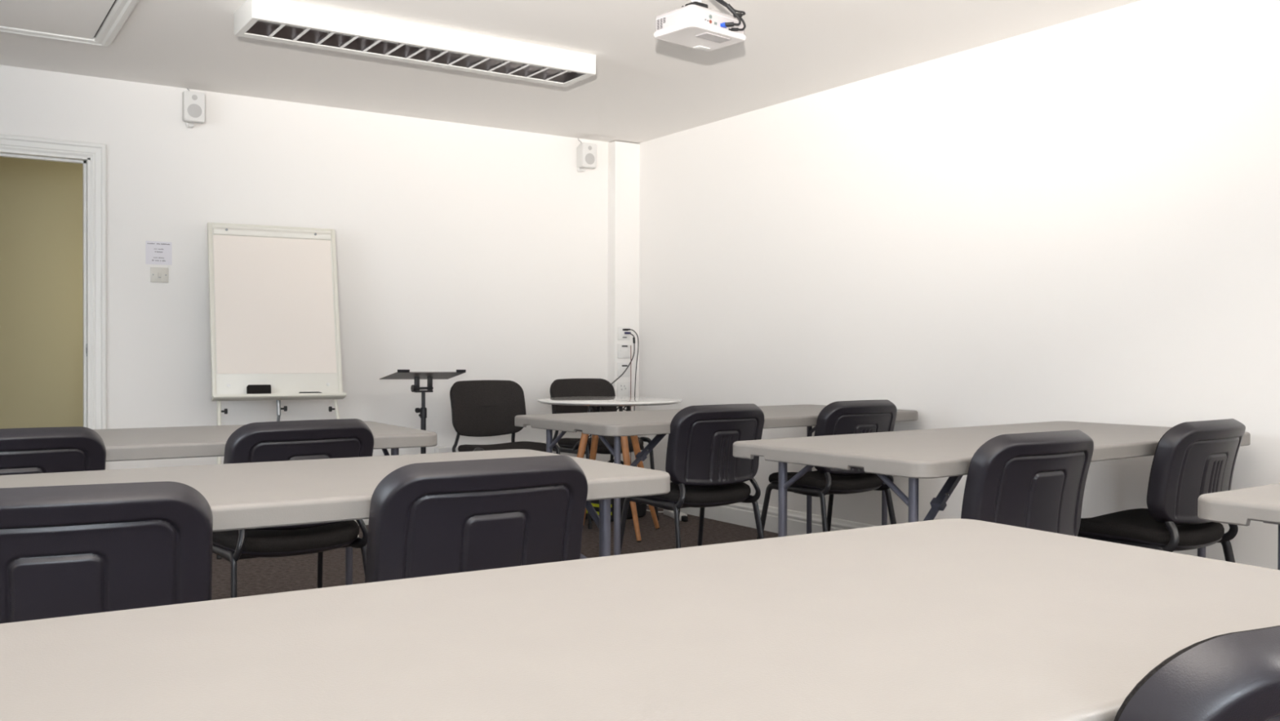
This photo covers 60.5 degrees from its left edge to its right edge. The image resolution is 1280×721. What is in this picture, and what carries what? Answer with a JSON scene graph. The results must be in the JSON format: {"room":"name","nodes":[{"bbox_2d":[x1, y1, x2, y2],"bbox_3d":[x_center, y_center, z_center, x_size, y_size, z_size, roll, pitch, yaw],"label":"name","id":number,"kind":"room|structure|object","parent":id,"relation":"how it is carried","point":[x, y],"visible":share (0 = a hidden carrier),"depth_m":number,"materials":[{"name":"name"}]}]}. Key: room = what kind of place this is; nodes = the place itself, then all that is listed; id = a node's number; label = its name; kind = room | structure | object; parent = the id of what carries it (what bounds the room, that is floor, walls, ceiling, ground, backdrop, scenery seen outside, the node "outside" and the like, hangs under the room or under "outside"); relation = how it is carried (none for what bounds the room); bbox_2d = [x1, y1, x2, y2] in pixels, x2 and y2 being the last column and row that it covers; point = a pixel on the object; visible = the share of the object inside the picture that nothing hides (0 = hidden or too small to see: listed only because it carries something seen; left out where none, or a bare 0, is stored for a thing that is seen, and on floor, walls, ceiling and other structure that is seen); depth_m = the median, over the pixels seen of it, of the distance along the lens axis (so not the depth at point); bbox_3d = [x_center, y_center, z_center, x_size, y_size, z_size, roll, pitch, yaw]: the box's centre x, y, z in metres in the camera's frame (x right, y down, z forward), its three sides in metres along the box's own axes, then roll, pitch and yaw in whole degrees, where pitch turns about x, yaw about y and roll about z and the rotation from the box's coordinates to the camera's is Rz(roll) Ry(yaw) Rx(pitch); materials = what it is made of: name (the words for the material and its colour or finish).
{"room":"classroom","nodes":[
{"label":"classroom","id":0,"kind":"room"},
{"bbox_2d":[0,156,83,428],"bbox_3d":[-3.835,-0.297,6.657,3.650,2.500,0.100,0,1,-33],"label":"door","id":1,"kind":"structure","parent":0,"point":[42,313],"depth_m":6.71,"materials":[{"name":"beige paint"}]},
{"bbox_2d":[0,65,610,470],"bbox_3d":[-2.342,-0.246,6.005,5.420,2.418,0.100,0,1,-33],"label":"wall","id":2,"kind":"structure","parent":0,"point":[482,251],"depth_m":6.42,"materials":[{"name":"white paint"}]},
{"bbox_2d":[0,148,90,428],"bbox_3d":[-3.190,-0.042,5.446,0.844,2.013,0.112,0,1,-33],"label":"door frame","id":3,"kind":"structure","parent":2,"relation":"in","point":[85,161],"depth_m":5.63,"materials":[{"name":"white paint"}]},
{"bbox_2d":[0,133,106,470],"bbox_3d":[-3.155,-0.073,5.393,0.972,2.077,0.026,0,1,-33],"label":"trim","id":4,"kind":"structure","parent":2,"relation":"attached to","point":[96,151],"depth_m":5.63,"materials":[{"name":"white paint"}]},
{"bbox_2d":[145,240,172,265],"bbox_3d":[-2.543,-0.568,5.807,0.129,0.123,0.002,0,1,-33],"label":"paper notice","id":5,"kind":"object","parent":2,"relation":"attached to","point":[156,252],"visible":1,"depth_m":5.81,"materials":[{"name":"white paper"}]},
{"bbox_2d":[150,266,168,282],"bbox_3d":[-2.539,-0.452,5.805,0.088,0.080,0.011,0,1,-33],"label":"light switch","id":6,"kind":"object","parent":2,"relation":"attached to","point":[157,274],"visible":1,"depth_m":5.80,"materials":[{"name":"white plastic"}]},
{"bbox_2d":[182,88,204,128],"bbox_3d":[-2.377,-1.360,5.827,0.108,0.232,0.140,0,1,-33],"label":"wall speaker","id":7,"kind":"object","parent":2,"relation":"attached to","point":[193,102],"visible":0.95,"depth_m":5.77,"materials":[{"name":"white plastic"}]},
{"bbox_2d":[184,90,204,121],"bbox_3d":[-2.340,-1.335,5.772,0.098,0.150,0.003,0,1,-33],"label":"grille","id":8,"kind":"object","parent":7,"relation":"attached to","point":[193,100],"depth_m":5.77,"materials":[{"name":"grey plastic"}]},
{"bbox_2d":[356,519,368,525],"bbox_3d":[-2.000,0.893,6.171,1.810,0.140,0.019,0,1,-33],"label":"baseboard","id":9,"kind":"structure","parent":2,"relation":"attached to","point":[366,521],"depth_m":6.42,"materials":[{"name":"white paint"}]},
{"bbox_2d":[434,441,610,462],"bbox_3d":[-0.718,0.743,6.992,1.235,0.435,0.062,0,1,-33],"label":"trim","id":10,"kind":"structure","parent":2,"relation":"attached to","point":[602,457],"depth_m":7.10,"materials":[{"name":"white paint"}]},
{"bbox_2d":[576,137,596,172],"bbox_3d":[-0.361,-1.352,7.160,0.108,0.232,0.140,0,1,-33],"label":"wall speaker","id":11,"kind":"object","parent":2,"relation":"attached to","point":[586,153],"visible":1,"depth_m":7.11,"materials":[{"name":"white plastic"}]},
{"bbox_2d":[582,142,596,167],"bbox_3d":[-0.324,-1.328,7.105,0.098,0.150,0.003,0,1,-33],"label":"grille","id":12,"kind":"object","parent":11,"relation":"attached to","point":[589,150],"depth_m":7.10,"materials":[{"name":"grey plastic"}]},
{"bbox_2d":[607,141,639,466],"bbox_3d":[-0.110,-0.247,7.366,0.195,2.412,0.092,0,1,-33],"label":"pillar","id":13,"kind":"structure","parent":2,"relation":"attached to","point":[624,157],"depth_m":7.32,"materials":[{"name":"white paint"}]},
{"bbox_2d":[617,343,630,358],"bbox_3d":[-0.107,-0.062,7.307,0.096,0.096,0.012,0,1,-33],"label":"outlet plate","id":14,"kind":"object","parent":2,"relation":"attached to","point":[623,349],"visible":1,"depth_m":7.30,"materials":[{"name":"white plastic"}]},
{"bbox_2d":[617,382,630,396],"bbox_3d":[-0.109,0.194,7.310,0.100,0.100,0.009,0,1,-33],"label":"power socket","id":15,"kind":"object","parent":2,"relation":"attached to","point":[623,388],"visible":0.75,"depth_m":7.31,"materials":[{"name":"white plastic"}]},
{"bbox_2d":[617,362,630,377],"bbox_3d":[-0.108,0.061,7.308,0.096,0.096,0.012,0,1,-33],"label":"outlet plate","id":16,"kind":"object","parent":2,"relation":"attached to","point":[621,366],"visible":0.94,"depth_m":7.30,"materials":[{"name":"white plastic"}]},
{"bbox_2d":[617,326,630,339],"bbox_3d":[-0.107,-0.180,7.306,0.096,0.086,0.013,0,1,-33],"label":"outlet plate","id":17,"kind":"object","parent":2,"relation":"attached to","point":[620,330],"visible":1,"depth_m":7.30,"materials":[{"name":"white plastic"}]},
{"bbox_2d":[590,332,635,437],"bbox_3d":[-0.197,0.384,7.165,0.164,1.145,0.402,1,1,40],"label":"cable","id":18,"kind":"object","parent":17,"relation":"hanging from","point":[633,337],"visible":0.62,"depth_m":7.24,"materials":[{"name":"black rubber"}]},
{"bbox_2d":[624,328,638,466],"bbox_3d":[-0.046,0.372,7.274,0.099,1.167,0.119,0,0,-15],"label":"cable","id":19,"kind":"object","parent":2,"relation":"attached to","point":[624,329],"visible":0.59,"depth_m":7.33,"materials":[{"name":"black rubber"}]},
{"bbox_2d":[211,505,787,599],"bbox_3d":[-0.488,1.030,3.206,5.620,0.080,9.570,0,1,-33],"label":"floor","id":20,"kind":"structure","parent":0,"point":[255,575],"depth_m":5.39,"materials":[{"name":"carpet"}]},
{"bbox_2d":[0,426,106,475],"bbox_3d":[-1.798,0.584,3.118,0.481,0.811,0.538,0,1,-35],"label":"office chair","id":21,"kind":"object","parent":20,"relation":"on","point":[23,451],"visible":0.27,"depth_m":2.96,"materials":[{"name":"black plastic"}]},
{"bbox_2d":[0,480,213,623],"bbox_3d":[-0.993,0.596,1.900,0.481,0.811,0.538,0,0,-24],"label":"office chair","id":22,"kind":"object","parent":20,"relation":"on","point":[66,550],"visible":0.61,"depth_m":1.71,"materials":[{"name":"black plastic"}]},
{"bbox_2d":[93,421,437,585],"bbox_3d":[-1.650,0.614,3.568,1.830,0.740,0.761,0,1,-32],"label":"folding table","id":23,"kind":"object","parent":20,"relation":"on","point":[184,442],"visible":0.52,"depth_m":3.60,"materials":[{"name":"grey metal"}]},
{"bbox_2d":[207,222,359,559],"bbox_3d":[-1.923,0.121,5.799,0.726,1.699,0.628,0,1,-33],"label":"easel","id":24,"kind":"object","parent":20,"relation":"on","point":[284,386],"visible":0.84,"depth_m":5.82,"materials":[{"name":"white metal"}]},
{"bbox_2d":[246,384,271,393],"bbox_3d":[-1.979,0.156,5.706,0.116,0.061,0.058,0,0,-28],"label":"eraser","id":25,"kind":"object","parent":24,"relation":"on","point":[251,388],"visible":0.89,"depth_m":5.68,"materials":[{"name":"black plastic"}]},
{"bbox_2d":[213,235,336,373],"bbox_3d":[-1.948,-0.304,5.873,0.608,0.745,0.168,0,0,-28],"label":"pad","id":26,"kind":"object","parent":24,"relation":"attached to","point":[273,296],"visible":1,"depth_m":5.87,"materials":[{"name":"white paper"}]},
{"bbox_2d":[211,392,346,401],"bbox_3d":[-1.885,0.191,5.757,0.666,0.038,0.092,0,0,-28],"label":"tray","id":27,"kind":"object","parent":24,"relation":"on","point":[219,397],"depth_m":5.72,"materials":[{"name":"white metal"}]},
{"bbox_2d":[298,391,321,393],"bbox_3d":[-1.746,0.174,5.825,0.120,0.017,0.017,0,0,-28],"label":"marker pen","id":28,"kind":"object","parent":24,"relation":"on","point":[300,392],"visible":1,"depth_m":5.81,"materials":[{"name":"black plastic"}]},
{"bbox_2d":[212,418,373,597],"bbox_3d":[-1.142,0.583,3.497,0.481,0.811,0.538,0,1,-39],"label":"office chair","id":29,"kind":"object","parent":20,"relation":"on","point":[309,439],"visible":0.48,"depth_m":3.31,"materials":[{"name":"black plastic"}]},
{"bbox_2d":[0,448,670,559],"bbox_3d":[-0.884,0.626,2.328,1.830,0.740,0.761,0,1,-33],"label":"folding table","id":30,"kind":"object","parent":20,"relation":"on","point":[253,495],"visible":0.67,"depth_m":2.39,"materials":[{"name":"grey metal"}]},
{"bbox_2d":[379,369,466,453],"bbox_3d":[-1.228,0.506,6.057,0.479,0.919,0.480,0,1,-33],"label":"laptop stand","id":31,"kind":"object","parent":20,"relation":"on","point":[400,374],"visible":0.62,"depth_m":6.06,"materials":[{"name":"black metal"}]},
{"bbox_2d":[379,369,466,379],"bbox_3d":[-1.198,0.078,6.077,0.406,0.062,0.265,0,1,-33],"label":"tray","id":32,"kind":"object","parent":31,"relation":"on","point":[401,374],"depth_m":6.05,"materials":[{"name":"black metal"}]},
{"bbox_2d":[364,454,587,582],"bbox_3d":[-0.406,0.594,2.334,0.481,0.811,0.538,0,1,-33],"label":"office chair","id":33,"kind":"object","parent":20,"relation":"on","point":[428,518],"visible":0.58,"depth_m":2.11,"materials":[{"name":"black plastic"}]},
{"bbox_2d":[449,379,559,453],"bbox_3d":[-0.771,0.542,6.165,0.551,0.854,0.528,0,1,-38],"label":"chair","id":34,"kind":"object","parent":20,"relation":"on","point":[489,407],"visible":0.61,"depth_m":6.27,"materials":[{"name":"black fabric"}]},
{"bbox_2d":[550,377,658,528],"bbox_3d":[-0.248,0.540,6.652,0.551,0.854,0.528,0,1,-39],"label":"chair","id":35,"kind":"object","parent":20,"relation":"on","point":[575,387],"visible":0.44,"depth_m":6.68,"materials":[{"name":"black plastic"}]},
{"bbox_2d":[537,395,681,542],"bbox_3d":[-0.171,0.592,6.152,0.808,0.752,0.808,0,1,-33],"label":"round table","id":36,"kind":"object","parent":20,"relation":"on","point":[599,402],"visible":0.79,"depth_m":6.04,"materials":[{"name":"white"}]},
{"bbox_2d":[585,459,646,521],"bbox_3d":[-0.158,0.784,6.737,0.246,0.359,0.383,1,1,45],"label":"equipment bag","id":37,"kind":"object","parent":20,"relation":"on","point":[642,508],"visible":0.13,"depth_m":6.64,"materials":[{"name":"black"}]},
{"bbox_2d":[0,518,1279,720],"bbox_3d":[-0.034,0.638,1.059,1.830,0.740,0.761,0,1,-32],"label":"folding table","id":38,"kind":"object","parent":20,"relation":"on","point":[944,619],"visible":0.9,"depth_m":1.06,"materials":[{"name":"grey plastic"}]},
{"bbox_2d":[646,508,688,521],"bbox_3d":[0.183,0.944,6.815,0.088,0.039,0.523,0,0,-25],"label":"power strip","id":39,"kind":"object","parent":20,"relation":"on","point":[683,517],"visible":0.74,"depth_m":6.70,"materials":[{"name":"white plastic"}]},
{"bbox_2d":[620,403,764,553],"bbox_3d":[0.215,0.579,4.592,0.481,0.811,0.538,0,1,-35],"label":"office chair","id":40,"kind":"object","parent":20,"relation":"on","point":[701,465],"visible":0.84,"depth_m":4.38,"materials":[{"name":"black plastic"}]},
{"bbox_2d":[514,404,917,555],"bbox_3d":[0.394,0.609,5.019,1.830,0.740,0.761,0,1,-37],"label":"folding table","id":41,"kind":"object","parent":20,"relation":"on","point":[616,424],"visible":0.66,"depth_m":4.62,"materials":[{"name":"grey metal"}]},
{"bbox_2d":[756,399,897,539],"bbox_3d":[0.862,0.577,5.021,0.481,0.811,0.538,0,1,-35],"label":"office chair","id":42,"kind":"object","parent":20,"relation":"on","point":[856,416],"visible":0.56,"depth_m":4.82,"materials":[{"name":"black plastic"}]},
{"bbox_2d":[733,421,1250,557],"bbox_3d":[1.223,0.622,3.651,1.830,0.740,0.761,0,1,-37],"label":"folding table","id":43,"kind":"object","parent":20,"relation":"on","point":[932,453],"visible":0.57,"depth_m":3.31,"materials":[{"name":"grey plastic"}]},
{"bbox_2d":[960,429,1093,536],"bbox_3d":[0.963,0.592,3.118,0.481,0.811,0.538,0,1,-33],"label":"office chair","id":44,"kind":"object","parent":20,"relation":"on","point":[1037,480],"visible":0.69,"depth_m":2.88,"materials":[{"name":"black plastic"}]},
{"bbox_2d":[1077,418,1245,562],"bbox_3d":[1.680,0.590,3.651,0.481,0.811,0.538,0,1,-38],"label":"office chair","id":45,"kind":"object","parent":20,"relation":"on","point":[1192,460],"visible":0.83,"depth_m":3.43,"materials":[{"name":"black plastic"}]},
{"bbox_2d":[1113,625,1279,720],"bbox_3d":[0.462,0.607,1.091,0.481,0.811,0.538,0,1,-33],"label":"office chair","id":46,"kind":"object","parent":20,"relation":"on","point":[1234,676],"visible":1,"depth_m":0.81,"materials":[{"name":"black plastic"}]},
{"bbox_2d":[1197,483,1279,569],"bbox_3d":[2.032,0.634,2.368,1.830,0.740,0.761,0,1,-36],"label":"folding table","id":47,"kind":"object","parent":20,"relation":"on","point":[1260,503],"visible":0.99,"depth_m":2.09,"materials":[{"name":"grey plastic"}]},
{"bbox_2d":[0,0,1141,143],"bbox_3d":[-0.103,-1.472,2.616,5.620,0.100,8.202,0,1,-33],"label":"ceiling","id":48,"kind":"structure","parent":0,"point":[644,87],"depth_m":5.20,"materials":[{"name":"white paint"}]},
{"bbox_2d":[0,0,139,46],"bbox_3d":[-2.471,-1.430,4.311,0.870,0.024,1.130,0,1,-33],"label":"hatch","id":49,"kind":"object","parent":48,"relation":"attached to","point":[92,22],"visible":1,"depth_m":4.61,"materials":[{"name":"white paint"}]},
{"bbox_2d":[234,0,595,86],"bbox_3d":[-0.947,-1.396,4.878,1.581,0.092,0.300,0,1,-33],"label":"ceiling light","id":50,"kind":"object","parent":48,"relation":"attached to","point":[283,21],"visible":1,"depth_m":4.77,"materials":[{"name":"white metal"}]},
{"bbox_2d":[653,0,746,51],"bbox_3d":[0.228,-1.323,4.162,0.304,0.220,0.226,0,1,-41],"label":"projector","id":51,"kind":"object","parent":48,"relation":"hanging from","point":[695,25],"visible":0.97,"depth_m":4.10,"materials":[{"name":"white plastic"}]},
{"bbox_2d":[695,31,731,43],"bbox_3d":[0.276,-1.214,4.135,0.135,0.003,0.065,0,1,-41],"label":"label","id":52,"kind":"object","parent":51,"relation":"on","point":[711,37],"depth_m":4.13,"materials":[{"name":"grey plastic"}]},
{"bbox_2d":[719,0,741,27],"bbox_3d":[0.292,-1.334,4.100,0.165,0.192,0.050,0,0,20],"label":"cable","id":53,"kind":"object","parent":51,"relation":"attached to","point":[725,24],"visible":1,"depth_m":4.08,"materials":[{"name":"black rubber"}]},
{"bbox_2d":[715,0,746,31],"bbox_3d":[0.314,-1.331,4.119,0.166,0.198,0.045,0,0,4],"label":"power cable","id":54,"kind":"object","parent":51,"relation":"attached to","point":[717,1],"visible":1,"depth_m":4.11,"materials":[{"name":"black rubber"}]},
{"bbox_2d":[733,8,745,17],"bbox_3d":[0.324,-1.355,4.119,0.155,0.150,0.060,0,0,-5],"label":"cable","id":55,"kind":"object","parent":51,"relation":"attached to","point":[740,14],"visible":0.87,"depth_m":4.12,"materials":[{"name":"black plastic"}]},
{"bbox_2d":[639,0,1279,569],"bbox_3d":[2.195,-0.218,4.149,0.100,2.418,8.202,0,1,-33],"label":"wall","id":56,"kind":"structure","parent":0,"point":[1077,220],"depth_m":4.90,"materials":[{"name":"white paint"}]},
{"bbox_2d":[630,379,631,464],"bbox_3d":[-0.051,0.428,7.317,0.006,1.056,0.058,0,0,-24],"label":"cable","id":57,"kind":"object","parent":56,"relation":"attached to","point":[630,380],"visible":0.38,"depth_m":7.34,"materials":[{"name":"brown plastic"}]},
{"bbox_2d":[646,502,875,535],"bbox_3d":[2.167,0.921,4.087,0.019,0.140,7.910,0,1,-33],"label":"baseboard","id":58,"kind":"structure","parent":56,"relation":"attached to","point":[741,513],"depth_m":6.24,"materials":[{"name":"white paint"}]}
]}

